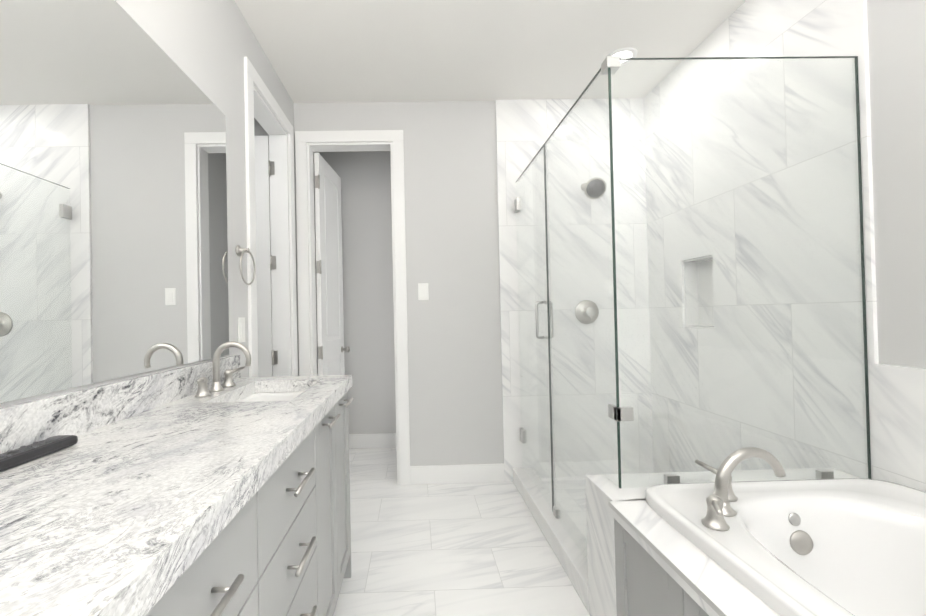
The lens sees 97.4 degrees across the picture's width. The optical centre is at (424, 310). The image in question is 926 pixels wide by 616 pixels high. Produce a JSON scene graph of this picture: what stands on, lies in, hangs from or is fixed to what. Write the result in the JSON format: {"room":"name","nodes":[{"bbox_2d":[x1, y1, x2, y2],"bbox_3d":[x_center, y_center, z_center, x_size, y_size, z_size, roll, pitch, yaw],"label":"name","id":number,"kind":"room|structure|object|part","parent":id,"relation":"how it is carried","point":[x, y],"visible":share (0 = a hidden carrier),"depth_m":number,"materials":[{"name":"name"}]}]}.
{"room":"bathroom","nodes":[
{"label":"bathroom","id":0,"kind":"room"},
{"bbox_2d":[0,0,297,407],"bbox_3d":[-0.921,-0.140,0.571,0.120,2.740,4.870,-1,-1,-1],"label":"wall","id":1,"kind":"structure","parent":0,"point":[204,45],"depth_m":1.85,"materials":[{"name":"grey paint"}]},
{"bbox_2d":[0,0,228,402],"bbox_3d":[-0.857,-0.356,0.329,0.005,1.075,2.980,-1,-1,-1],"label":"mirror","id":2,"kind":"object","parent":1,"relation":"attached to","point":[113,229],"visible":1,"depth_m":1.09,"materials":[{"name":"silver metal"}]},
{"bbox_2d":[0,355,240,453],"bbox_3d":[-0.842,0.246,0.625,0.020,0.104,2.525,-1,-1,-1],"label":"backsplash","id":3,"kind":"structure","parent":1,"relation":"attached to","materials":[{"name":"stone"}]},
{"bbox_2d":[238,317,244,342],"bbox_3d":[-0.879,0.094,1.954,0.008,0.120,0.070,-1,-1,-1],"label":"electrical outlet plate","id":4,"kind":"object","parent":1,"relation":"attached to","point":[241,329],"visible":0.9,"depth_m":1.94,"materials":[{"name":"white plastic"}]},
{"bbox_2d":[236,245,254,284],"bbox_3d":[-0.863,-0.217,1.938,0.052,0.194,0.169,-1,-1,-1],"label":"towel ring","id":5,"kind":"object","parent":1,"relation":"attached to","point":[240,251],"visible":1,"depth_m":1.93,"materials":[{"name":"silver metal"}]},
{"bbox_2d":[254,136,272,376],"bbox_3d":[-1.306,0.040,2.720,0.586,2.418,0.171,-1,-1,-1],"label":"room door","id":6,"kind":"structure","parent":1,"relation":"in","point":[263,254],"depth_m":2.71,"materials":[{"name":"white wood"}]},
{"bbox_2d":[254,87,286,134],"bbox_3d":[-0.980,-1.192,2.434,0.120,0.015,0.585,-1,-1,-1],"label":"trim","id":7,"kind":"structure","parent":1,"relation":"attached to","point":[266,119],"depth_m":2.49,"materials":[{"name":"white wood"}]},
{"bbox_2d":[244,57,297,376],"bbox_3d":[-0.886,-0.016,2.423,0.018,2.530,0.775,-1,-1,-1],"label":"door frame","id":8,"kind":"structure","parent":1,"relation":"attached to","point":[250,209],"depth_m":2.10,"materials":[{"name":"white wood"}]},
{"bbox_2d":[270,255,271,269],"bbox_3d":[-1.025,-0.321,2.710,0.011,0.100,0.012,-1,-1,-1],"label":"hinge","id":9,"kind":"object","parent":1,"relation":"attached to","point":[270,262],"depth_m":2.71,"materials":[{"name":"silver metal"}]},
{"bbox_2d":[270,161,274,174],"bbox_3d":[-1.022,-0.956,2.721,0.032,0.090,0.003,-1,-1,-1],"label":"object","id":10,"kind":"structure","parent":1,"relation":"attached to","point":[272,170],"depth_m":2.72,"materials":[{"name":"silver metal"}]},
{"bbox_2d":[272,256,275,268],"bbox_3d":[-1.009,-0.321,2.715,0.032,0.090,0.003,-1,-1,-1],"label":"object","id":11,"kind":"structure","parent":1,"relation":"attached to","point":[273,262],"depth_m":2.71,"materials":[{"name":"silver metal"}]},
{"bbox_2d":[273,351,277,363],"bbox_3d":[-0.996,0.314,2.708,0.032,0.090,0.003,-1,-1,-1],"label":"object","id":12,"kind":"structure","parent":1,"relation":"attached to","point":[275,353],"depth_m":2.71,"materials":[{"name":"silver metal"}]},
{"bbox_2d":[269,135,291,376],"bbox_3d":[-0.960,0.028,2.721,0.120,2.450,0.015,-1,-1,-1],"label":"door","id":13,"kind":"structure","parent":1,"relation":"attached to","point":[280,251],"depth_m":2.72,"materials":[{"name":"white wood"}]},
{"bbox_2d":[313,151,395,433],"bbox_3d":[-0.724,-0.111,3.770,1.500,2.740,0.120,-1,-1,-1],"label":"wall","id":14,"kind":"structure","parent":0,"point":[368,303],"depth_m":3.71,"materials":[{"name":"grey paint"}]},
{"bbox_2d":[349,433,395,448],"bbox_3d":[-0.695,1.193,3.688,1.260,0.130,0.016,-1,-1,-1],"label":"baseboard","id":15,"kind":"structure","parent":14,"relation":"attached to","point":[377,440],"depth_m":3.69,"materials":[{"name":"white"}]},
{"bbox_2d":[254,101,503,465],"bbox_3d":[-0.328,-0.128,2.958,4.160,2.740,0.120,-1,-1,-1],"label":"wall","id":16,"kind":"structure","parent":0,"point":[453,321],"depth_m":2.91,"materials":[{"name":"grey paint"}]},
{"bbox_2d":[307,143,316,375],"bbox_3d":[-0.807,0.028,2.946,0.015,2.450,0.120,-1,-1,-1],"label":"trim","id":17,"kind":"structure","parent":16,"relation":"attached to","point":[312,268],"depth_m":2.92,"materials":[{"name":"white wood"}]},
{"bbox_2d":[314,153,349,375],"bbox_3d":[-0.755,0.034,3.288,0.171,2.418,0.586,-1,-1,5],"label":"closet door","id":18,"kind":"structure","parent":16,"relation":"in","point":[329,282],"depth_m":3.21,"materials":[{"name":"white wood"}]},
{"bbox_3d":[-0.765,-1.115,3.304,0.007,0.120,0.365,-1,-1,5],"label":"rail","id":19,"kind":"part","parent":18,"relation":"part of","materials":[{"name":"white wood"}]},
{"bbox_3d":[-0.735,0.305,3.290,0.007,0.140,0.365,-1,-1,5],"label":"rail","id":20,"kind":"part","parent":18,"relation":"part of","materials":[{"name":"white wood"}]},
{"bbox_3d":[-0.679,0.336,3.503,0.068,0.056,0.056,-1,-1,5],"label":"knob","id":21,"kind":"part","parent":18,"relation":"part of","materials":[{"name":"silver metal"}]},
{"bbox_2d":[309,142,389,151],"bbox_3d":[-0.535,-1.196,2.965,0.580,0.015,0.120,-1,-1,-1],"label":"trim","id":22,"kind":"structure","parent":16,"relation":"attached to","point":[347,147],"depth_m":2.94,"materials":[{"name":"white wood"}]},
{"bbox_2d":[295,130,409,484],"bbox_3d":[-0.509,-0.019,2.884,0.770,2.530,0.018,-1,-1,-1],"label":"door frame","id":23,"kind":"structure","parent":16,"relation":"attached to","point":[401,312],"depth_m":2.88,"materials":[{"name":"white wood"}]},
{"bbox_2d":[390,142,398,483],"bbox_3d":[-0.212,0.015,2.958,0.015,2.450,0.120,-1,-1,-1],"label":"trim","id":24,"kind":"structure","parent":16,"relation":"attached to","point":[394,313],"depth_m":2.90,"materials":[{"name":"white wood"}]},
{"bbox_2d":[418,283,428,299],"bbox_3d":[-0.006,-0.135,2.899,0.074,0.120,0.008,-1,-1,-1],"label":"switch plate","id":25,"kind":"object","parent":16,"relation":"attached to","point":[423,293],"visible":1,"depth_m":2.90,"materials":[{"name":"white plastic"}]},
{"bbox_2d":[410,463,503,484],"bbox_3d":[0.236,1.165,2.887,0.670,0.130,0.016,-1,-1,-1],"label":"baseboard","id":26,"kind":"structure","parent":16,"relation":"attached to","point":[455,474],"depth_m":2.88,"materials":[{"name":"white"}]},
{"bbox_2d":[495,98,653,481],"bbox_3d":[1.081,-0.157,2.918,1.075,2.740,0.015,-1,-1,-1],"label":"wall tile","id":27,"kind":"structure","parent":16,"relation":"attached to","point":[525,128],"depth_m":2.91,"materials":[{"name":"stone"}]},
{"bbox_2d":[575,300,598,323],"bbox_3d":[1.168,0.010,2.871,0.172,0.172,0.078,-1,-1,-1],"label":"shower valve","id":28,"kind":"object","parent":27,"relation":"attached to","point":[594,306],"depth_m":2.90,"materials":[{"name":"silver metal"}]},
{"bbox_2d":[581,177,605,198],"bbox_3d":[1.155,-0.839,2.812,0.142,0.162,0.212,-1,-1,-1],"label":"shower head","id":29,"kind":"object","parent":27,"relation":"attached to","point":[593,195],"depth_m":2.73},
{"bbox_2d":[333,448,589,615],"bbox_3d":[-0.561,1.258,1.068,4.760,0.060,6.120,-1,-1,-1],"label":"floor","id":30,"kind":"structure","parent":0,"point":[470,549],"depth_m":2.04,"materials":[{"name":"tile"}]},
{"bbox_2d":[140,385,352,615],"bbox_3d":[-0.563,0.786,0.632,0.556,0.875,2.500,-1,-1,-1],"label":"bathroom vanity","id":31,"kind":"object","parent":30,"relation":"on","point":[286,551],"depth_m":0.98,"materials":[{"name":"grey wood"}]},
{"bbox_2d":[0,375,351,615],"bbox_3d":[-0.581,0.319,0.629,0.538,0.051,2.525,-1,-1,-1],"label":"countertop","id":32,"kind":"structure","parent":31,"relation":"on","point":[97,525],"depth_m":0.65,"materials":[{"name":"white stone"}]},
{"bbox_2d":[0,435,77,471],"bbox_3d":[-0.801,0.287,0.813,0.050,0.025,0.196,-1,-1,1],"label":"remote","id":33,"kind":"object","parent":32,"relation":"on","point":[19,456],"visible":0.92,"depth_m":0.82,"materials":[{"name":"grey plastic"}]},
{"bbox_2d":[184,341,251,396],"bbox_3d":[-0.745,0.213,1.555,0.161,0.188,0.365,-1,-1,-1],"label":"faucet","id":34,"kind":"object","parent":32,"relation":"on","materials":[{"name":"silver metal"}]},
{"bbox_2d":[232,389,303,400],"bbox_3d":[-0.589,0.422,1.557,0.350,0.159,0.500,-1,-1,-1],"label":"sink","id":35,"kind":"object","parent":32,"relation":"in","point":[253,394],"depth_m":1.74,"materials":[{"name":"white ceramic"}]},
{"bbox_3d":[-0.339,0.445,0.581,0.020,0.184,0.455,-1,-1,-1],"label":"drawer","id":36,"kind":"part","parent":31,"relation":"part of","materials":[{"name":"grey wood"}]},
{"bbox_3d":[-0.314,0.435,0.631,0.032,0.008,0.008,-1,-1,-1],"label":"drawer pull post","id":37,"kind":"part","parent":31,"relation":"part of","materials":[{"name":"silver metal"}]},
{"bbox_3d":[-0.335,0.634,0.579,0.020,0.184,0.455,-1,-1,-1],"label":"drawer","id":38,"kind":"part","parent":31,"relation":"part of","materials":[{"name":"grey wood"}]},
{"bbox_3d":[-0.348,0.450,1.040,0.020,0.184,0.455,-1,-1,-1],"label":"drawer","id":39,"kind":"part","parent":31,"relation":"part of","materials":[{"name":"grey wood"}]},
{"bbox_3d":[-0.344,0.639,1.038,0.020,0.184,0.455,-1,-1,-1],"label":"drawer","id":40,"kind":"part","parent":31,"relation":"part of","materials":[{"name":"grey wood"}]},
{"bbox_3d":[-0.321,0.439,0.992,0.032,0.008,0.008,-1,-1,-1],"label":"drawer pull post","id":41,"kind":"part","parent":31,"relation":"part of","materials":[{"name":"silver metal"}]},
{"bbox_3d":[-0.317,0.628,0.990,0.032,0.008,0.008,-1,-1,-1],"label":"drawer pull post","id":42,"kind":"part","parent":31,"relation":"part of","materials":[{"name":"silver metal"}]},
{"bbox_3d":[-0.340,0.828,1.037,0.020,0.184,0.455,-1,-1,-1],"label":"drawer","id":43,"kind":"part","parent":31,"relation":"part of","materials":[{"name":"grey wood"}]},
{"bbox_3d":[-0.347,0.736,1.298,0.020,0.756,0.057,-1,-1,-1],"label":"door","id":44,"kind":"part","parent":31,"relation":"part of","materials":[{"name":"grey wood"}]},
{"bbox_3d":[-0.357,0.388,1.426,0.020,0.057,0.191,-1,-1,-1],"label":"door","id":45,"kind":"part","parent":31,"relation":"part of","materials":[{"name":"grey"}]},
{"bbox_3d":[-0.342,1.087,1.419,0.020,0.057,0.191,-1,-1,-1],"label":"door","id":46,"kind":"part","parent":31,"relation":"part of","materials":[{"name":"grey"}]},
{"bbox_3d":[-0.352,0.739,1.546,0.020,0.756,0.057,-1,-1,-1],"label":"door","id":47,"kind":"part","parent":31,"relation":"part of","materials":[{"name":"grey wood"}]},
{"bbox_3d":[-0.353,0.739,1.608,0.020,0.756,0.057,-1,-1,-1],"label":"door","id":48,"kind":"part","parent":31,"relation":"part of","materials":[{"name":"grey wood"}]},
{"bbox_3d":[-0.362,0.391,1.727,0.020,0.057,0.173,-1,-1,-1],"label":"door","id":49,"kind":"part","parent":31,"relation":"part of","materials":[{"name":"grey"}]},
{"bbox_3d":[-0.348,1.090,1.720,0.020,0.057,0.173,-1,-1,-1],"label":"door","id":50,"kind":"part","parent":31,"relation":"part of","materials":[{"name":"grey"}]},
{"bbox_3d":[-0.357,0.742,1.838,0.020,0.756,0.057,-1,-1,-1],"label":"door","id":51,"kind":"part","parent":31,"relation":"part of","materials":[{"name":"grey wood"}]},
{"bbox_2d":[513,468,588,611],"bbox_3d":[0.714,1.164,2.256,0.140,0.100,1.265,-1,-1,-1],"label":"curb","id":52,"kind":"object","parent":30,"relation":"on","point":[570,556],"visible":0.56,"depth_m":2.06,"materials":[{"name":"stone"}]},
{"bbox_2d":[514,56,870,561],"bbox_3d":[1.139,0.081,2.200,0.992,2.045,1.416,-1,-1,-1],"label":"glass","id":53,"kind":"object","parent":52,"relation":"on","point":[610,65],"visible":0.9,"depth_m":1.52,"materials":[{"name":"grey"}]},
{"bbox_3d":[0.662,0.055,2.325,0.045,0.216,0.017,-1,-1,-1],"label":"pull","id":54,"kind":"part","parent":53,"relation":"part of","materials":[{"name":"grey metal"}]},
{"bbox_3d":[0.716,0.054,2.326,0.045,0.216,0.017,-1,-1,-1],"label":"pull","id":55,"kind":"part","parent":53,"relation":"part of","materials":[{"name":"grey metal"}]},
{"bbox_2d":[541,477,586,538],"bbox_3d":[1.222,1.193,2.266,0.875,0.020,1.265,-1,-1,-1],"label":"pan","id":56,"kind":"object","parent":30,"relation":"on","point":[573,500],"depth_m":2.60,"materials":[{"name":"stone"}]},
{"bbox_2d":[585,447,925,615],"bbox_3d":[1.181,0.794,-0.099,1.030,0.770,3.466,-1,-1,-1],"label":"tub","id":57,"kind":"object","parent":30,"relation":"on","point":[722,543],"visible":1,"depth_m":1.26,"materials":[{"name":"ceramic"}]},
{"bbox_3d":[0.984,0.545,1.392,0.037,0.028,0.108,-1,-1,-1],"label":"filler lever","id":58,"kind":"part","parent":57,"relation":"part of","materials":[{"name":"silver metal"}]},
{"bbox_3d":[0.812,0.546,1.123,0.069,0.028,0.100,-1,-1,-1],"label":"filler lever","id":59,"kind":"part","parent":57,"relation":"part of","materials":[{"name":"silver metal"}]},
{"bbox_3d":[0.917,0.600,1.249,0.075,0.036,0.074,-1,-1,-1],"label":"filler spout","id":60,"kind":"part","parent":57,"relation":"part of","materials":[{"name":"silver metal"}]},
{"bbox_2d":[645,478,925,615],"bbox_3d":[1.218,0.834,0.687,0.910,0.473,1.520,-1,-1,-1],"label":"basin","id":61,"kind":"object","parent":57,"relation":"in","point":[842,546],"depth_m":1.27,"materials":[{"name":"white ceramic"}]},
{"bbox_2d":[234,0,745,102],"bbox_3d":[-0.620,-1.541,1.097,4.760,0.060,6.120,-1,-1,-1],"label":"ceiling","id":62,"kind":"structure","parent":0,"point":[326,51],"depth_m":2.31,"materials":[{"name":"white paint"}]},
{"bbox_2d":[606,47,636,65],"bbox_3d":[1.189,-1.531,2.452,0.180,0.006,0.180,-1,-1,-1],"label":"recessed light","id":63,"kind":"object","parent":62,"relation":"in","point":[628,52],"visible":0.6,"depth_m":2.42,"materials":[{"name":"white"}]},
{"bbox_2d":[867,0,925,368],"bbox_3d":[1.746,-0.199,0.238,0.120,2.740,4.100,-1,-1,-1],"label":"window","id":64,"kind":"structure","parent":0,"point":[897,50],"depth_m":1.41,"materials":[{"name":"white glass"}]},
{"bbox_2d":[706,0,878,478],"bbox_3d":[1.646,-0.180,1.889,0.015,2.740,0.795,-1,-1,-1],"label":"wall tile","id":65,"kind":"structure","parent":64,"relation":"attached to","point":[777,28],"depth_m":1.80,"materials":[{"name":"stone"}]},
{"bbox_2d":[875,364,925,491],"bbox_3d":[1.698,0.397,-0.167,0.015,0.438,3.305,-1,-1,-1],"label":"wall tile","id":66,"kind":"structure","parent":64,"relation":"attached to","point":[901,415],"depth_m":1.41,"materials":[{"name":"stone"}]},
{"bbox_3d":[1.720,0.649,2.414,0.120,1.090,0.270,-1,-1,-1],"label":"wall","id":67,"kind":"structure","parent":0,"visible":0},
{"bbox_2d":[685,326,714,328],"bbox_3d":[1.689,0.100,2.420,0.080,0.010,0.270,-1,-1,-1],"label":"tile niche","id":68,"kind":"object","parent":67,"relation":"attached to","point":[709,327],"depth_m":2.42,"materials":[{"name":"tile"}]},
{"bbox_2d":[683,327,717,471],"bbox_3d":[1.653,0.651,2.413,0.015,1.090,0.270,-1,-1,-1],"label":"wall tile","id":69,"kind":"structure","parent":67,"relation":"attached to","point":[700,428],"depth_m":2.41,"materials":[{"name":"stone"}]},
{"bbox_3d":[1.696,-0.172,2.748,0.120,2.740,0.380,-1,-1,-1],"label":"wall","id":70,"kind":"structure","parent":0,"visible":0},
{"bbox_2d":[644,68,686,472],"bbox_3d":[1.629,-0.171,2.739,0.015,2.740,0.365,-1,-1,-1],"label":"wall tile","id":71,"kind":"structure","parent":70,"relation":"attached to","point":[669,260],"depth_m":2.72,"materials":[{"name":"stone"}]},
{"bbox_2d":[684,262,698,325],"bbox_3d":[1.682,-0.104,2.552,0.080,0.400,0.010,-1,-1,-1],"label":"tile niche","id":72,"kind":"object","parent":70,"relation":"attached to","point":[693,286],"depth_m":2.55,"materials":[{"name":"tile"}]},
{"bbox_3d":[1.687,-0.930,2.431,0.120,1.230,0.270,-1,-1,-1],"label":"wall","id":73,"kind":"structure","parent":0,"visible":0},
{"bbox_2d":[676,39,711,260],"bbox_3d":[1.619,-0.929,2.429,0.015,1.230,0.270,-1,-1,-1],"label":"wall tile","id":74,"kind":"structure","parent":73,"relation":"attached to","point":[700,50],"depth_m":2.42,"materials":[{"name":"stone"}]},
{"bbox_2d":[685,255,712,261],"bbox_3d":[1.680,-0.310,2.424,0.080,0.010,0.270,-1,-1,-1],"label":"tile niche","id":75,"kind":"object","parent":73,"relation":"attached to","point":[700,259],"depth_m":2.43,"materials":[{"name":"stone"}]},
{"bbox_3d":[1.749,-0.106,2.423,0.030,0.420,0.270,-1,-1,-1],"label":"wall","id":76,"kind":"structure","parent":0,"visible":0},
{"bbox_2d":[697,259,713,325],"bbox_3d":[1.729,-0.106,2.423,0.010,0.420,0.270,-1,-1,-1],"label":"tile niche","id":77,"kind":"object","parent":76,"relation":"attached to","point":[705,299],"depth_m":2.48,"materials":[{"name":"tile"}]}
]}

